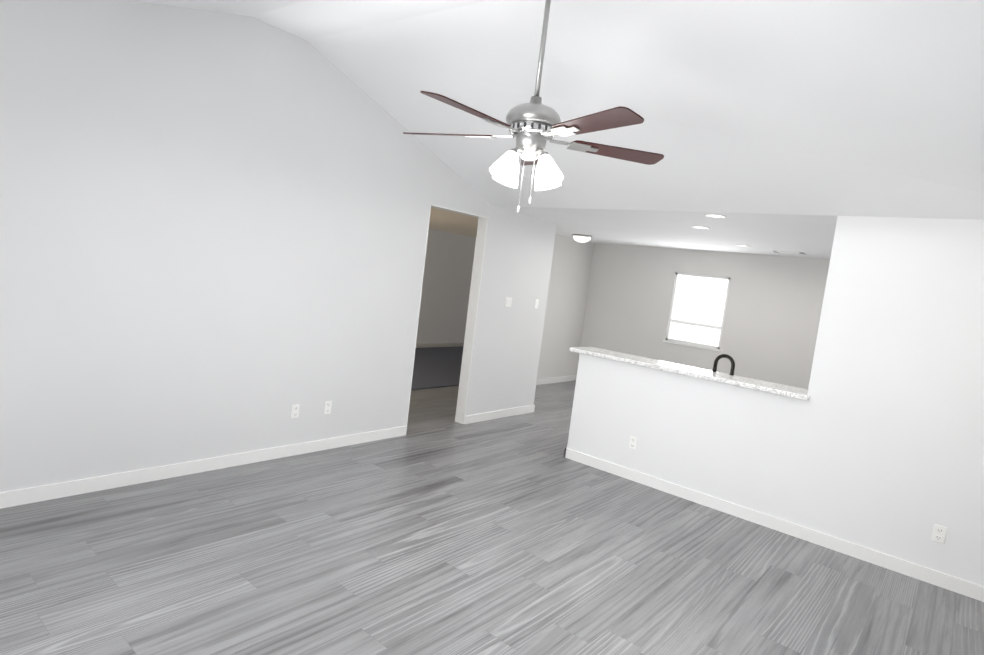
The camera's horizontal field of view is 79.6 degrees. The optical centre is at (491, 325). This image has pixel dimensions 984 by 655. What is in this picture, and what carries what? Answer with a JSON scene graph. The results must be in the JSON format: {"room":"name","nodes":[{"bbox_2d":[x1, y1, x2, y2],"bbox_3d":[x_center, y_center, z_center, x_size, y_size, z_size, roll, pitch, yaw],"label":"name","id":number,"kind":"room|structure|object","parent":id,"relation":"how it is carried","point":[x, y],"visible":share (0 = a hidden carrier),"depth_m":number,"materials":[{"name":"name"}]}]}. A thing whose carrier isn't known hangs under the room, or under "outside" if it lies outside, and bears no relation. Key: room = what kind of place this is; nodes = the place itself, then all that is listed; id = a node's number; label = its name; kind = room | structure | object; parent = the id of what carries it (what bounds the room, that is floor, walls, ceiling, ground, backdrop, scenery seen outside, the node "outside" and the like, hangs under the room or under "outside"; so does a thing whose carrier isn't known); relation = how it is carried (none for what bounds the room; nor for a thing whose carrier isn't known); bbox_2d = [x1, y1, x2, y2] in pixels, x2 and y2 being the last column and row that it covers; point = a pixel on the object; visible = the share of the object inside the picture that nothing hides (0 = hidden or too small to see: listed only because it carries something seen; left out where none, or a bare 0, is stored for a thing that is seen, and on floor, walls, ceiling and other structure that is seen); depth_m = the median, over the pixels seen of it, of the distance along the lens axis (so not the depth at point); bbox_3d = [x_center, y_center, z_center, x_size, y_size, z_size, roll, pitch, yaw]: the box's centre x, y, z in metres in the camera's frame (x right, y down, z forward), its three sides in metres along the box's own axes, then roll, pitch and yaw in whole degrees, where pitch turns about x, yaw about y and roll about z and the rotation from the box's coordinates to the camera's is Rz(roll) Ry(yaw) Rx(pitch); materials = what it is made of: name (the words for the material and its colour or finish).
{"room":"living room","nodes":[
{"label":"living room","id":0,"kind":"room"},
{"bbox_2d":[0,0,556,491],"bbox_3d":[-2.399,-0.754,3.780,0.130,3.700,9.720,11,7,39],"label":"wall","id":1,"kind":"structure","parent":0,"point":[212,232],"depth_m":4.17,"materials":[{"name":"paint"}]},
{"bbox_2d":[0,426,406,508],"bbox_3d":[-2.294,1.042,4.215,0.013,0.095,4.490,11,7,39],"label":"baseboard","id":2,"kind":"structure","parent":1,"relation":"attached to","point":[238,459],"depth_m":4.25,"materials":[{"name":"white paint"}]},
{"bbox_2d":[291,404,299,418],"bbox_3d":[-1.642,0.720,4.930,0.009,0.116,0.072,11,7,39],"label":"electrical outlet","id":3,"kind":"object","parent":1,"relation":"attached to","point":[295,411],"visible":1,"depth_m":4.93,"materials":[{"name":"white plastic"}]},
{"bbox_2d":[324,401,331,413],"bbox_3d":[-1.438,0.723,5.177,0.009,0.116,0.072,11,7,39],"label":"electrical outlet","id":4,"kind":"object","parent":1,"relation":"attached to","point":[327,407],"visible":1,"depth_m":5.17,"materials":[{"name":"white plastic"}]},
{"bbox_2d":[406,204,488,431],"bbox_3d":[-0.507,-0.043,6.231,0.134,2.310,0.880,11,7,39],"label":"door frame","id":5,"kind":"structure","parent":1,"relation":"attached to","point":[471,317],"depth_m":6.54,"materials":[{"name":"white paint"}]},
{"bbox_2d":[464,405,534,423],"bbox_3d":[0.122,1.071,7.137,0.013,0.095,1.333,11,7,39],"label":"baseboard","id":6,"kind":"structure","parent":1,"relation":"attached to","point":[486,416],"depth_m":7.07,"materials":[{"name":"white paint"}]},
{"bbox_2d":[505,297,511,306],"bbox_3d":[0.195,-0.268,6.912,0.012,0.116,0.118,11,7,39],"label":"light switch","id":7,"kind":"object","parent":1,"relation":"attached to","point":[508,301],"visible":1,"depth_m":6.91,"materials":[{"name":"white plastic"}]},
{"bbox_2d":[534,299,538,308],"bbox_3d":[0.558,-0.263,7.351,0.012,0.116,0.072,11,7,39],"label":"light switch","id":8,"kind":"object","parent":1,"relation":"attached to","point":[536,303],"visible":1,"depth_m":7.35,"materials":[{"name":"white plastic"}]},
{"bbox_2d":[411,346,462,389],"bbox_3d":[-1.488,0.684,9.877,2.950,0.032,8.300,11,7,39],"label":"floor","id":9,"kind":"structure","parent":0,"point":[436,367],"depth_m":10.04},
{"bbox_2d":[416,229,475,343],"bbox_3d":[-2.440,-1.378,10.684,0.130,3.700,8.560,11,7,39],"label":"wall","id":10,"kind":"structure","parent":0,"point":[448,268],"depth_m":12.46,"materials":[{"name":"paint"}]},
{"bbox_2d":[416,343,463,347],"bbox_3d":[-2.599,0.415,10.799,0.013,0.095,8.300,11,7,39],"label":"baseboard","id":11,"kind":"structure","parent":10,"relation":"attached to","point":[425,345],"depth_m":12.58,"materials":[{"name":"white paint"}]},
{"bbox_2d":[0,380,983,654],"bbox_3d":[-0.081,1.332,4.944,11.910,0.080,14.500,11,7,39],"label":"floor","id":12,"kind":"structure","parent":0,"point":[436,530],"depth_m":3.46,"materials":[{"name":"grey wood"}]},
{"bbox_2d":[564,447,983,601],"bbox_3d":[2.021,1.513,4.761,3.423,0.095,0.020,11,7,39],"label":"baseboard","id":13,"kind":"structure","parent":12,"relation":"on","point":[975,591],"depth_m":4.51,"materials":[{"name":"white paint"}]},
{"bbox_2d":[132,0,983,219],"bbox_3d":[-0.789,-1.736,1.641,4.830,2.796,8.460,11,7,39],"label":"ceiling","id":14,"kind":"structure","parent":0,"point":[870,108],"depth_m":3.68,"materials":[{"name":"white paint"}]},
{"bbox_2d":[403,0,663,211],"bbox_3d":[0.186,-1.143,2.823,1.355,1.199,1.294,11,7,39],"label":"ceiling fan","id":15,"kind":"object","parent":14,"relation":"hanging from","point":[534,125],"visible":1,"depth_m":2.80,"materials":[{"name":"silver metal"}]},
{"bbox_2d":[537,234,593,378],"bbox_3d":[0.762,-0.870,9.310,0.130,3.700,2.830,11,7,39],"label":"wall","id":16,"kind":"structure","parent":0,"point":[567,295],"depth_m":9.90,"materials":[{"name":"paint"}]},
{"bbox_2d":[536,375,575,384],"bbox_3d":[0.633,0.924,9.464,0.013,0.095,2.670,11,7,39],"label":"baseboard","id":17,"kind":"structure","parent":16,"relation":"attached to","point":[573,377],"depth_m":10.00,"materials":[{"name":"white paint"}]},
{"bbox_2d":[429,206,836,258],"bbox_3d":[1.197,-1.358,7.677,9.310,0.180,8.500,11,7,39],"label":"ceiling","id":18,"kind":"structure","parent":0,"point":[810,236],"depth_m":6.62,"materials":[{"name":"white paint"}]},
{"bbox_2d":[572,234,591,242],"bbox_3d":[1.362,-1.307,8.965,0.300,0.110,0.300,11,7,39],"label":"dome ceiling light","id":19,"kind":"object","parent":18,"relation":"attached to","point":[581,238],"visible":1,"depth_m":8.87,"materials":[{"name":"white glass"}]},
{"bbox_2d":[692,226,709,228],"bbox_3d":[2.154,-1.005,6.083,0.176,0.008,0.176,11,7,39],"label":"recessed light","id":20,"kind":"object","parent":18,"relation":"in","point":[701,227],"visible":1,"depth_m":6.07,"materials":[{"name":"white plastic"}]},
{"bbox_2d":[705,214,725,217],"bbox_3d":[1.933,-0.945,5.112,0.176,0.008,0.176,11,7,39],"label":"recessed light","id":21,"kind":"object","parent":18,"relation":"in","point":[716,215],"visible":1,"depth_m":5.12,"materials":[{"name":"white plastic"}]},
{"bbox_2d":[773,251,805,254],"bbox_3d":[3.864,-0.942,7.683,0.360,0.009,0.160,11,7,39],"label":"ceiling vent","id":22,"kind":"object","parent":18,"relation":"in","point":[789,252],"visible":1,"depth_m":7.66,"materials":[{"name":"white plastic"}]},
{"bbox_2d":[577,243,829,388],"bbox_3d":[3.974,-0.417,8.570,6.090,3.700,0.130,11,7,39],"label":"wall","id":23,"kind":"structure","parent":0,"point":[772,318],"depth_m":8.86,"materials":[{"name":"paint"}]},
{"bbox_2d":[663,272,730,351],"bbox_3d":[3.186,-0.222,9.171,0.910,1.120,0.095,11,7,39],"label":"window","id":24,"kind":"structure","parent":23,"relation":"in","point":[704,283],"depth_m":9.20,"materials":[{"name":"white paint"}]},
{"bbox_2d":[668,276,727,345],"bbox_3d":[3.194,-0.244,9.175,0.796,1.026,0.020,11,7,39],"label":"window blinds","id":25,"kind":"object","parent":24,"relation":"attached to","point":[698,310],"visible":0.83,"depth_m":9.16,"materials":[{"name":"white plastic"}]},
{"bbox_2d":[713,354,734,374],"bbox_3d":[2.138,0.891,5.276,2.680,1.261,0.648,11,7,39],"label":"faucet","id":26,"kind":"object","parent":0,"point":[719,357],"depth_m":5.14,"materials":[{"name":"black metal"}]},
{"bbox_2d":[567,216,983,585],"bbox_3d":[2.289,-0.268,4.655,3.410,3.700,0.130,11,7,39],"label":"wall","id":27,"kind":"structure","parent":0,"point":[875,441],"depth_m":4.25,"materials":[{"name":"paint"}]},
{"bbox_2d":[629,436,637,449],"bbox_3d":[1.285,1.073,5.382,0.072,0.116,0.008,11,7,39],"label":"outlet","id":28,"kind":"object","parent":27,"relation":"attached to","point":[633,442],"visible":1,"depth_m":5.38,"materials":[{"name":"white plastic"}]},
{"bbox_2d":[569,347,809,400],"bbox_3d":[1.688,0.395,5.250,2.120,0.040,0.410,11,7,39],"label":"countertop","id":29,"kind":"structure","parent":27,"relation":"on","point":[758,385],"depth_m":5.05,"materials":[{"name":"stone"}]},
{"bbox_2d":[931,524,946,543],"bbox_3d":[2.999,1.401,3.962,0.072,0.116,0.008,11,7,39],"label":"outlet","id":30,"kind":"object","parent":27,"relation":"attached to","point":[941,535],"visible":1,"depth_m":3.96,"materials":[{"name":"white plastic"}]}
]}

